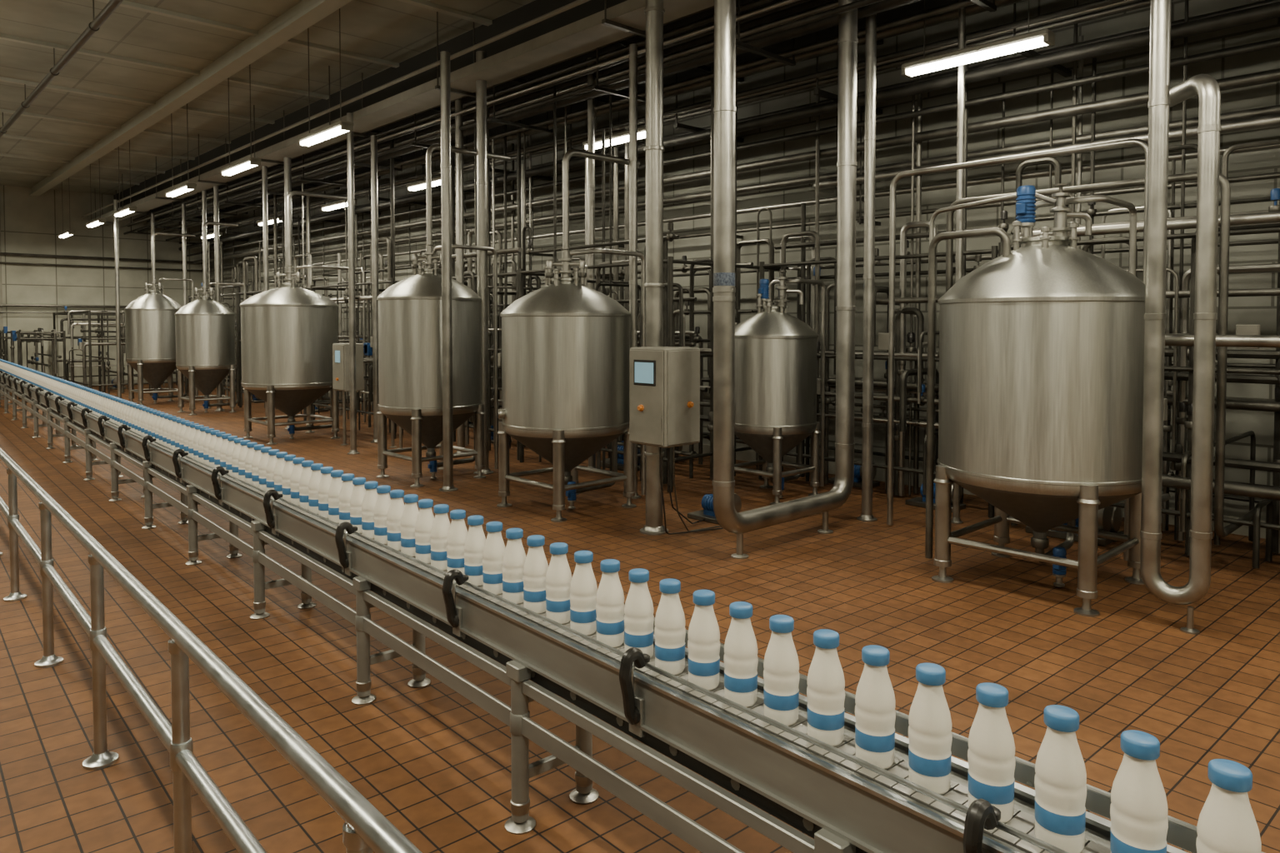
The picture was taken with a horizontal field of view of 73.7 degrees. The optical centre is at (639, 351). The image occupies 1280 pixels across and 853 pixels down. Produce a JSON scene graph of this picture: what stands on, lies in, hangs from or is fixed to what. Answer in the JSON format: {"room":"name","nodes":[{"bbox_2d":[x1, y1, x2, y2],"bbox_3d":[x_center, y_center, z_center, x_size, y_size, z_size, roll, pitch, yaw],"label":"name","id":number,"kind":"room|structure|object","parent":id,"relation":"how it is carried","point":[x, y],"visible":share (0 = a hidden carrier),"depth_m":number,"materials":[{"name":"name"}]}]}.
{"room":"processing plant","nodes":[
{"label":"processing plant","id":0,"kind":"room"},
{"bbox_2d":[0,185,209,381],"bbox_3d":[-18.865,-1.790,23.543,13.000,5.800,0.200,-2,2,-43],"label":"wall","id":1,"kind":"structure","parent":0,"point":[29,224],"depth_m":25.32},
{"bbox_2d":[2,377,189,389],"bbox_3d":[-18.786,1.036,23.548,13.000,0.150,0.030,-2,2,-43],"label":"baseboard","id":2,"kind":"structure","parent":1,"relation":"attached to","point":[174,379],"depth_m":26.01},
{"bbox_2d":[0,210,208,354],"bbox_3d":[-18.731,-1.861,23.399,12.800,5.650,0.190,-2,2,-43],"label":"pipes","id":3,"kind":"object","parent":1,"relation":"attached to","point":[2,305],"visible":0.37,"depth_m":24.93,"materials":[{"name":"metal"}]},
{"bbox_2d":[0,0,534,194],"bbox_3d":[-7.116,-4.374,11.031,13.000,0.250,34.000,-2,2,-43],"label":"ceiling","id":4,"kind":"structure","parent":0,"point":[144,50],"depth_m":12.92,"materials":[{"name":"paint"}]},
{"bbox_2d":[0,0,123,137],"bbox_3d":[-7.225,-4.053,10.938,0.112,0.386,33.800,-2,2,-43],"label":"conduit","id":5,"kind":"object","parent":4,"relation":"hanging from","point":[94,26],"depth_m":11.41,"materials":[{"name":"grey metal"}]},
{"bbox_2d":[58,217,74,238],"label":"fluorescent light","id":6,"kind":"object","parent":4,"relation":"hanging from","point":[65,234],"depth_m":22.70,"materials":[{"name":"white plastic"}]},
{"bbox_2d":[69,195,69,219],"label":"fluorescent light","id":7,"kind":"object","parent":4,"relation":"hanging from","point":[69,195],"depth_m":22.47,"materials":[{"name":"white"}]},
{"bbox_2d":[85,202,106,227],"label":"fluorescent light","id":8,"kind":"object","parent":4,"relation":"hanging from","point":[95,222],"depth_m":20.11,"materials":[{"name":"white plastic"}]},
{"bbox_2d":[99,166,99,195],"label":"fluorescent light","id":9,"kind":"object","parent":4,"relation":"hanging from","point":[99,167],"depth_m":19.91,"materials":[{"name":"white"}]},
{"bbox_2d":[113,139,137,217],"bbox_3d":[-11.018,-3.734,18.238,0.170,1.578,1.330,-2,2,-43],"label":"fluorescent light","id":10,"kind":"object","parent":4,"relation":"hanging from","point":[129,209],"visible":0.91,"depth_m":18.05,"materials":[{"name":"white plastic"}]},
{"bbox_2d":[171,129,172,170],"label":"fluorescent light","id":11,"kind":"object","parent":4,"relation":"hanging from","point":[172,129],"depth_m":15.67,"materials":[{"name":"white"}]},
{"bbox_2d":[165,178,196,197],"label":"fluorescent light","id":12,"kind":"object","parent":4,"relation":"hanging from","point":[179,190],"depth_m":15.21,"materials":[{"name":"white plastic"}]},
{"bbox_2d":[187,131,188,177],"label":"fluorescent light","id":13,"kind":"object","parent":4,"relation":"hanging from","point":[187,132],"depth_m":14.99,"materials":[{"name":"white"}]},
{"bbox_2d":[29,0,352,196],"bbox_3d":[-5.808,-4.223,12.273,0.220,0.230,34.000,-2,2,-43],"label":"ceiling beam","id":14,"kind":"structure","parent":4,"relation":"attached to","point":[306,13],"depth_m":12.99,"materials":[{"name":"paint"}]},
{"bbox_2d":[200,231,222,239],"bbox_3d":[-11.457,-3.611,22.783,0.170,1.108,1.330,-2,2,-43],"label":"fluorescent light","id":15,"kind":"object","parent":4,"relation":"hanging from","point":[209,235],"visible":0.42,"depth_m":22.61,"materials":[{"name":"white plastic"}]},
{"bbox_2d":[220,65,261,176],"bbox_3d":[-6.140,-3.572,13.082,0.170,1.578,1.330,-2,2,-43],"label":"fluorescent light","id":16,"kind":"object","parent":4,"relation":"hanging from","point":[249,162],"visible":0.93,"depth_m":12.95,"materials":[{"name":"white plastic"}]},
{"bbox_2d":[257,220,262,225],"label":"fluorescent light","id":17,"kind":"object","parent":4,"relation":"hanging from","point":[259,222],"depth_m":20.01,"materials":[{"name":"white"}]},
{"bbox_2d":[268,217,273,224],"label":"fluorescent light","id":18,"kind":"object","parent":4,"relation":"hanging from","point":[271,220],"depth_m":19.52,"materials":[{"name":"white plastic"}]},
{"bbox_2d":[276,191,284,222],"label":"fluorescent light","id":19,"kind":"object","parent":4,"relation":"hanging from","point":[279,217],"depth_m":19.23,"materials":[{"name":"white plastic"}]},
{"bbox_2d":[297,8,354,147],"bbox_3d":[-4.010,-3.501,10.830,0.170,1.578,1.330,-2,2,-43],"label":"fluorescent light","id":20,"kind":"object","parent":4,"relation":"hanging from","point":[339,127],"visible":0.94,"depth_m":10.71,"materials":[{"name":"white plastic"}]},
{"bbox_2d":[320,177,357,211],"bbox_3d":[-6.029,-3.431,17.046,0.170,1.108,1.330,-2,2,-43],"label":"fluorescent light","id":21,"kind":"object","parent":4,"relation":"hanging from","point":[327,207],"visible":0.66,"depth_m":17.07,"materials":[{"name":"white plastic"}]},
{"bbox_2d":[80,0,714,225],"bbox_3d":[-4.731,-3.874,13.303,0.715,0.988,33.900,-2,2,-43],"label":"cable tray","id":22,"kind":"object","parent":4,"relation":"attached to","point":[627,18],"visible":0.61,"depth_m":10.48,"materials":[{"name":"grey metal"}]},
{"bbox_2d":[406,165,425,191],"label":"fluorescent light","id":23,"kind":"object","parent":4,"relation":"hanging from","point":[415,187],"depth_m":14.69,"materials":[{"name":"white plastic"}]},
{"bbox_2d":[431,176,440,186],"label":"fluorescent light","id":24,"kind":"object","parent":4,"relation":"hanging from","point":[437,181],"depth_m":14.18,"materials":[{"name":"white plastic"}]},
{"bbox_2d":[113,0,958,217],"bbox_3d":[-3.374,-4.135,14.579,2.700,0.550,34.000,-2,2,-43],"label":"pipes","id":25,"kind":"structure","parent":4,"relation":"hanging from","point":[537,8],"depth_m":12.51,"materials":[{"name":"silver metal"}]},
{"bbox_2d":[582,140,587,150],"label":"fluorescent light","id":26,"kind":"object","parent":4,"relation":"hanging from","point":[584,143],"depth_m":11.36,"materials":[{"name":"white plastic"}]},
{"bbox_2d":[595,110,629,149],"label":"fluorescent light","id":27,"kind":"object","parent":4,"relation":"hanging from","point":[620,137],"depth_m":10.97,"materials":[{"name":"white plastic"}]},
{"bbox_2d":[637,102,645,139],"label":"fluorescent light","id":28,"kind":"object","parent":4,"relation":"hanging from","point":[641,131],"depth_m":10.59,"materials":[{"name":"white plastic"}]},
{"bbox_2d":[120,0,1279,287],"bbox_3d":[-3.270,-2.757,14.549,2.630,2.298,33.550,-2,2,-43],"label":"pipes","id":29,"kind":"object","parent":4,"relation":"hanging from","point":[780,21],"visible":0.65,"depth_m":9.67,"materials":[{"name":"metal"}]},
{"bbox_2d":[901,0,1054,78],"bbox_3d":[2.958,-3.133,7.547,0.170,1.108,1.330,-2,2,-43],"label":"fluorescent light","id":30,"kind":"object","parent":4,"relation":"hanging from","point":[1045,37],"visible":1,"depth_m":7.47,"materials":[{"name":"white plastic"}]},
{"bbox_2d":[0,382,1279,852],"bbox_3d":[-7.116,1.598,11.219,13.400,0.200,34.400,-2,2,-43],"label":"floor","id":31,"kind":"structure","parent":0,"point":[436,764],"depth_m":4.74,"materials":[{"name":"tile"}]},
{"bbox_2d":[0,326,66,399],"bbox_3d":[-16.223,0.234,22.660,1.122,1.808,3.265,-2,2,-43],"label":"pipe","id":32,"kind":"object","parent":31,"relation":"on","point":[21,338],"visible":0.69,"depth_m":22.11,"materials":[{"name":"metal"}]},
{"bbox_2d":[113,200,121,398],"bbox_3d":[-12.582,-1.221,20.554,0.171,4.850,0.171,-2,2,-43],"label":"vertical pipe","id":33,"kind":"object","parent":31,"relation":"on","point":[115,202],"visible":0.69,"depth_m":20.53,"materials":[{"name":"metal"}]},
{"bbox_2d":[52,306,235,395],"bbox_3d":[-13.733,-0.083,24.046,4.185,2.355,4.660,-2,2,-43],"label":"pipe","id":34,"kind":"object","parent":31,"relation":"on","point":[102,379],"visible":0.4,"depth_m":22.73,"materials":[{"name":"metal"}]},
{"bbox_2d":[150,214,159,394],"bbox_3d":[-12.980,-1.267,22.793,0.171,4.800,0.171,-2,2,-43],"label":"vertical pipe","id":35,"kind":"object","parent":31,"relation":"on","point":[152,227],"visible":0.2,"depth_m":22.70,"materials":[{"name":"metal"}]},
{"bbox_2d":[124,232,195,405],"bbox_3d":[-11.291,-0.797,20.137,1.514,4.029,1.228,-2,2,-43],"label":"storage tank","id":36,"kind":"object","parent":31,"relation":"on","point":[150,330],"visible":0.87,"depth_m":19.64,"materials":[{"name":"metal"}]},
{"bbox_2d":[181,204,189,400],"bbox_3d":[-11.157,-1.208,20.940,0.171,4.800,0.171,-2,2,-43],"label":"vertical pipe","id":37,"kind":"object","parent":31,"relation":"on","point":[183,206],"visible":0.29,"depth_m":20.88,"materials":[{"name":"metal"}]},
{"bbox_2d":[201,190,211,409],"bbox_3d":[-9.588,-1.143,18.845,0.171,4.800,0.171,-2,2,-43],"label":"vertical pipe","id":38,"kind":"object","parent":31,"relation":"on","point":[203,192],"visible":0.16,"depth_m":18.76,"materials":[{"name":"metal"}]},
{"bbox_2d":[174,221,245,415],"bbox_3d":[-9.147,-0.732,18.052,1.144,4.029,1.241,1,2,33],"label":"storage tank","id":39,"kind":"object","parent":31,"relation":"on","point":[205,327],"visible":0.98,"depth_m":17.69,"materials":[{"name":"metal"}]},
{"bbox_2d":[0,448,422,852],"bbox_3d":[-2.315,1.271,3.633,0.130,0.931,12.004,-2,2,-42],"label":"handrail","id":40,"kind":"object","parent":31,"relation":"on","point":[365,829],"visible":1,"depth_m":2.61,"materials":[{"name":"metal"}]},
{"bbox_2d":[213,185,224,411],"bbox_3d":[-9.039,-1.124,18.264,0.190,4.800,0.190,-2,2,-43],"label":"vertical pipe","id":41,"kind":"object","parent":31,"relation":"on","point":[216,201],"visible":0.55,"depth_m":18.20,"materials":[{"name":"metal"}]},
{"bbox_2d":[188,238,324,405],"bbox_3d":[-9.701,-0.822,21.365,2.192,4.000,3.660,-2,2,-43],"label":"pipe","id":42,"kind":"object","parent":31,"relation":"on","point":[255,399],"visible":0.11,"depth_m":21.07,"materials":[{"name":"metal"}]},
{"bbox_2d":[261,165,269,422],"bbox_3d":[-6.981,-1.051,15.944,0.171,4.800,0.171,-2,2,-43],"label":"vertical pipe","id":43,"kind":"object","parent":31,"relation":"on","point":[264,168],"visible":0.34,"depth_m":15.88,"materials":[{"name":"metal"}]},
{"bbox_2d":[284,157,295,429],"bbox_3d":[-6.226,-1.026,15.146,0.228,4.800,0.228,-2,2,-43],"label":"vertical pipe","id":44,"kind":"object","parent":31,"relation":"on","point":[287,167],"visible":0.28,"depth_m":15.05,"materials":[{"name":"metal"}]},
{"bbox_2d":[240,190,348,444],"bbox_3d":[-5.599,-0.603,13.962,1.734,4.029,1.488,-2,2,-43],"label":"storage tank","id":45,"kind":"object","parent":31,"relation":"on","point":[289,331],"visible":0.97,"depth_m":13.37,"materials":[{"name":"metal"}]},
{"bbox_2d":[237,183,384,420],"bbox_3d":[-6.990,-1.229,18.410,2.278,5.000,3.660,-2,2,-43],"label":"pipe","id":46,"kind":"object","parent":31,"relation":"on","point":[325,398],"visible":0.2,"depth_m":18.24,"materials":[{"name":"metal"}]},
{"bbox_2d":[332,343,364,447],"bbox_3d":[-4.463,0.657,13.010,0.345,1.570,0.440,-2,2,-43],"label":"cabinet","id":47,"kind":"object","parent":31,"relation":"on","point":[340,351],"visible":0.73,"depth_m":12.90,"materials":[{"name":"metal"}]},
{"bbox_2d":[346,112,359,454],"bbox_3d":[-4.115,-0.958,12.187,0.171,4.850,0.171,-2,2,-43],"label":"vertical pipe","id":48,"kind":"object","parent":31,"relation":"on","point":[352,391],"visible":1,"depth_m":12.15,"materials":[{"name":"metal"}]},
{"bbox_2d":[370,135,379,443],"bbox_3d":[-4.152,-0.971,13.391,0.190,4.800,0.190,-2,2,-43],"label":"vertical pipe","id":49,"kind":"object","parent":31,"relation":"on","point":[374,212],"visible":0.8,"depth_m":13.35,"materials":[{"name":"metal"}]},
{"bbox_2d":[389,420,402,449],"bbox_3d":[-3.658,0.750,12.743,0.345,1.400,0.370,-2,2,-43],"label":"pipe","id":50,"kind":"object","parent":31,"relation":"on","point":[392,446],"visible":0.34,"depth_m":12.84,"materials":[{"name":"metal"}]},
{"bbox_2d":[310,139,503,439],"bbox_3d":[-4.379,-1.142,15.646,2.285,5.000,3.265,-2,2,-43],"label":"pipe","id":51,"kind":"object","parent":31,"relation":"on","point":[367,346],"visible":0.12,"depth_m":15.03,"materials":[{"name":"metal"}]},
{"bbox_2d":[375,144,510,488],"bbox_3d":[-2.336,-0.494,10.484,1.774,4.029,1.228,-2,2,-43],"label":"storage tank","id":52,"kind":"object","parent":31,"relation":"on","point":[410,321],"visible":0.88,"depth_m":9.90,"materials":[{"name":"metal"}]},
{"bbox_2d":[439,50,457,491],"bbox_3d":[-2.147,-0.873,9.481,0.209,4.850,0.209,-2,2,-43],"label":"vertical pipe","id":53,"kind":"object","parent":31,"relation":"on","point":[445,76],"visible":1,"depth_m":9.44,"materials":[{"name":"metal"}]},
{"bbox_2d":[454,98,464,454],"bbox_3d":[-2.560,-1.132,12.138,0.209,5.200,0.209,-2,2,-43],"label":"vertical pipe","id":54,"kind":"object","parent":31,"relation":"on","point":[459,201],"visible":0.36,"depth_m":12.07,"materials":[{"name":"metal"}]},
{"bbox_2d":[473,50,493,474],"bbox_3d":[-1.953,-1.083,10.580,0.247,5.200,0.247,-2,2,-43],"label":"vertical pipe","id":55,"kind":"object","parent":31,"relation":"on","point":[481,85],"visible":0.87,"depth_m":10.52,"materials":[{"name":"metal"}]},
{"bbox_2d":[416,107,624,459],"bbox_3d":[-1.928,-1.068,13.289,2.221,5.000,2.902,-2,2,-43],"label":"pipe","id":56,"kind":"object","parent":31,"relation":"on","point":[472,277],"visible":0.2,"depth_m":12.85,"materials":[{"name":"metal"}]},
{"bbox_2d":[496,149,645,522],"bbox_3d":[-0.626,-0.240,8.764,1.663,3.629,1.314,-2,2,-43],"label":"storage tank","id":57,"kind":"object","parent":31,"relation":"on","point":[566,342],"visible":0.98,"depth_m":8.18,"materials":[{"name":"metal"}]},
{"bbox_2d":[587,57,595,468],"bbox_3d":[-0.617,-1.090,10.811,0.171,5.200,0.171,-2,2,-43],"label":"vertical pipe","id":58,"kind":"object","parent":31,"relation":"on","point":[591,102],"visible":0.39,"depth_m":10.75,"materials":[{"name":"metal"}]},
{"bbox_2d":[0,370,1264,852],"bbox_3d":[-7.800,1.053,11.809,0.415,0.854,31.046,-2,2,-41],"label":"conveyor","id":59,"kind":"object","parent":31,"relation":"on","point":[843,802],"visible":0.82,"depth_m":2.85,"materials":[{"name":"metal"}]},
{"bbox_2d":[0,359,758,707],"bbox_3d":[-7.254,0.589,11.168,0.085,0.303,23.197,-2,2,-41],"label":"bottles","id":60,"kind":"object","parent":59,"relation":"on","point":[555,591],"depth_m":3.50,"materials":[{"name":"plastic"}]},
{"bbox_2d":[763,615,799,726],"bbox_3d":[0.418,0.866,2.364,0.085,0.302,0.123,-2,2,-41],"label":"bottles","id":61,"kind":"object","parent":59,"relation":"on","point":[781,663],"depth_m":2.35,"materials":[{"name":"plastic"}]},
{"bbox_2d":[806,629,844,746],"bbox_3d":[0.516,0.870,2.252,0.085,0.303,0.119,-2,2,-41],"label":"bottles","id":62,"kind":"object","parent":59,"relation":"on","point":[826,682],"depth_m":2.24,"materials":[{"name":"plastic"}]},
{"bbox_2d":[855,645,895,769],"bbox_3d":[0.614,0.873,2.139,0.085,0.303,0.115,-2,2,-41],"label":"bottles","id":63,"kind":"object","parent":59,"relation":"on","point":[875,712],"depth_m":2.12,"materials":[{"name":"plastic"}]},
{"bbox_2d":[908,663,952,794],"bbox_3d":[0.711,0.877,2.027,0.085,0.302,0.111,-2,2,-41],"label":"bottles","id":64,"kind":"object","parent":59,"relation":"on","point":[930,737],"depth_m":2.01,"materials":[{"name":"plastic"}]},
{"bbox_2d":[967,682,1015,823],"bbox_3d":[0.809,0.880,1.915,0.085,0.303,0.108,-2,2,-41],"label":"bottles","id":65,"kind":"object","parent":59,"relation":"on","point":[991,752],"depth_m":1.90,"materials":[{"name":"plastic"}]},
{"bbox_2d":[1034,705,1086,852],"bbox_3d":[0.906,0.884,1.803,0.085,0.303,0.105,-2,2,-41],"label":"bottles","id":66,"kind":"object","parent":59,"relation":"on","point":[1060,780],"depth_m":1.78,"materials":[{"name":"plastic"}]},
{"bbox_2d":[1110,730,1168,852],"bbox_3d":[1.004,0.868,1.690,0.085,0.264,0.102,-2,2,-41],"label":"bottles","id":67,"kind":"object","parent":59,"relation":"on","point":[1138,807],"depth_m":1.67,"materials":[{"name":"plastic"}]},
{"bbox_2d":[1195,759,1261,852],"bbox_3d":[1.101,0.836,1.578,0.085,0.194,0.100,-2,2,-41],"label":"bottles","id":68,"kind":"object","parent":59,"relation":"on","point":[1227,823],"depth_m":1.56,"materials":[{"name":"plastic"}]},
{"bbox_2d":[625,44,640,499],"bbox_3d":[-0.071,-0.836,9.077,0.167,4.800,0.167,-2,2,-43],"label":"vertical pipe","id":69,"kind":"object","parent":31,"relation":"on","point":[632,47],"visible":0.63,"depth_m":9.02,"materials":[{"name":"metal"}]},
{"bbox_2d":[518,60,783,492],"bbox_3d":[0.052,-0.997,11.034,2.185,5.000,2.860,-2,2,-43],"label":"pipe","id":70,"kind":"object","parent":31,"relation":"on","point":[674,332],"visible":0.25,"depth_m":10.61,"materials":[{"name":"metal"}]},
{"bbox_2d":[640,0,668,535],"bbox_3d":[0.127,-1.278,7.543,0.260,5.780,0.260,-2,2,-43],"label":"support column","id":71,"kind":"structure","parent":31,"relation":"on","point":[654,11],"depth_m":7.48,"materials":[{"name":"metal"}]},
{"bbox_2d":[629,346,723,534],"bbox_3d":[0.448,0.782,7.470,0.530,1.652,1.204,2,2,42],"label":"control panel","id":72,"kind":"object","parent":31,"relation":"on","point":[664,382],"visible":1,"depth_m":7.04,"materials":[{"name":"metal"}]},
{"bbox_2d":[687,493,741,524],"bbox_3d":[0.720,1.192,8.085,0.270,0.810,0.504,-2,2,-43],"label":"pump","id":73,"kind":"object","parent":31,"relation":"on","point":[707,513],"visible":0.34,"depth_m":8.06,"materials":[{"name":"metal"}]},
{"bbox_2d":[734,270,825,504],"bbox_3d":[1.486,0.344,9.265,1.148,2.430,0.978,-2,2,-43],"label":"storage tank","id":74,"kind":"object","parent":31,"relation":"on","point":[775,377],"visible":0.91,"depth_m":8.85,"materials":[{"name":"metal"}]},
{"bbox_2d":[712,0,858,559],"bbox_3d":[1.262,-1.001,7.166,1.859,5.250,0.177,-2,2,-43],"label":"pipe","id":75,"kind":"object","parent":31,"relation":"on","point":[725,108],"visible":1,"depth_m":6.78,"materials":[{"name":"metal"}]},
{"bbox_2d":[856,14,877,522],"bbox_3d":[2.156,-1.028,8.025,0.190,5.250,0.190,-2,2,-43],"label":"vertical pipe","id":76,"kind":"object","parent":31,"relation":"on","point":[867,515],"visible":1,"depth_m":8.00,"materials":[{"name":"metal"}]},
{"bbox_2d":[758,63,1009,518],"bbox_3d":[2.639,-0.744,9.362,0.935,4.600,2.865,-2,2,-43],"label":"pipe","id":77,"kind":"object","parent":31,"relation":"on","point":[902,397],"visible":0.37,"depth_m":9.16,"materials":[{"name":"metal"}]},
{"bbox_2d":[950,0,965,524],"bbox_3d":[2.959,-0.999,7.904,0.122,5.200,0.122,-2,2,-43],"label":"vertical pipe","id":78,"kind":"object","parent":31,"relation":"on","point":[956,519],"visible":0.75,"depth_m":7.86,"materials":[{"name":"metal"}]},
{"bbox_2d":[925,183,1144,617],"bbox_3d":[2.852,0.232,6.154,1.515,2.850,1.447,1,2,25],"label":"storage tank","id":79,"kind":"object","parent":31,"relation":"on","point":[1042,343],"visible":0.98,"depth_m":5.61,"materials":[{"name":"metal"}]},
{"bbox_2d":[812,113,1279,500],"bbox_3d":[4.582,-0.138,6.492,2.219,3.529,10.940,-2,2,-43],"label":"pipe","id":80,"kind":"object","parent":31,"relation":"on","point":[828,186],"visible":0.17,"depth_m":6.84,"materials":[{"name":"metal"}]},
{"bbox_2d":[886,138,1261,538],"bbox_3d":[3.525,0.015,6.753,2.992,3.206,1.554,1,2,16],"label":"pipes","id":81,"kind":"object","parent":31,"relation":"on","point":[1221,532],"visible":0.63,"depth_m":6.60,"materials":[{"name":"metal"}]},
{"bbox_2d":[998,0,1279,568],"bbox_3d":[4.393,-0.879,7.293,1.224,5.000,2.266,-2,2,-43],"label":"pipe","id":82,"kind":"object","parent":31,"relation":"on","point":[1110,517],"visible":0.29,"depth_m":7.05,"materials":[{"name":"metal"}]},
{"bbox_2d":[1140,0,1220,634],"bbox_3d":[3.278,-0.918,5.337,0.314,5.200,0.708,0,2,5],"label":"pipe","id":83,"kind":"object","parent":31,"relation":"on","point":[1162,97],"visible":1,"depth_m":5.15,"materials":[{"name":"metal"}]},
{"bbox_2d":[209,0,1279,520],"bbox_3d":[-2.320,-1.543,15.657,0.200,5.800,34.000,-2,2,-43],"label":"wall","id":84,"kind":"structure","parent":0,"point":[1262,311],"depth_m":9.79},
{"bbox_2d":[225,378,1265,539],"bbox_3d":[-2.404,1.284,15.667,0.030,0.150,34.000,-2,2,-43],"label":"baseboard","id":85,"kind":"structure","parent":84,"relation":"attached to","point":[747,456],"depth_m":10.10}
]}

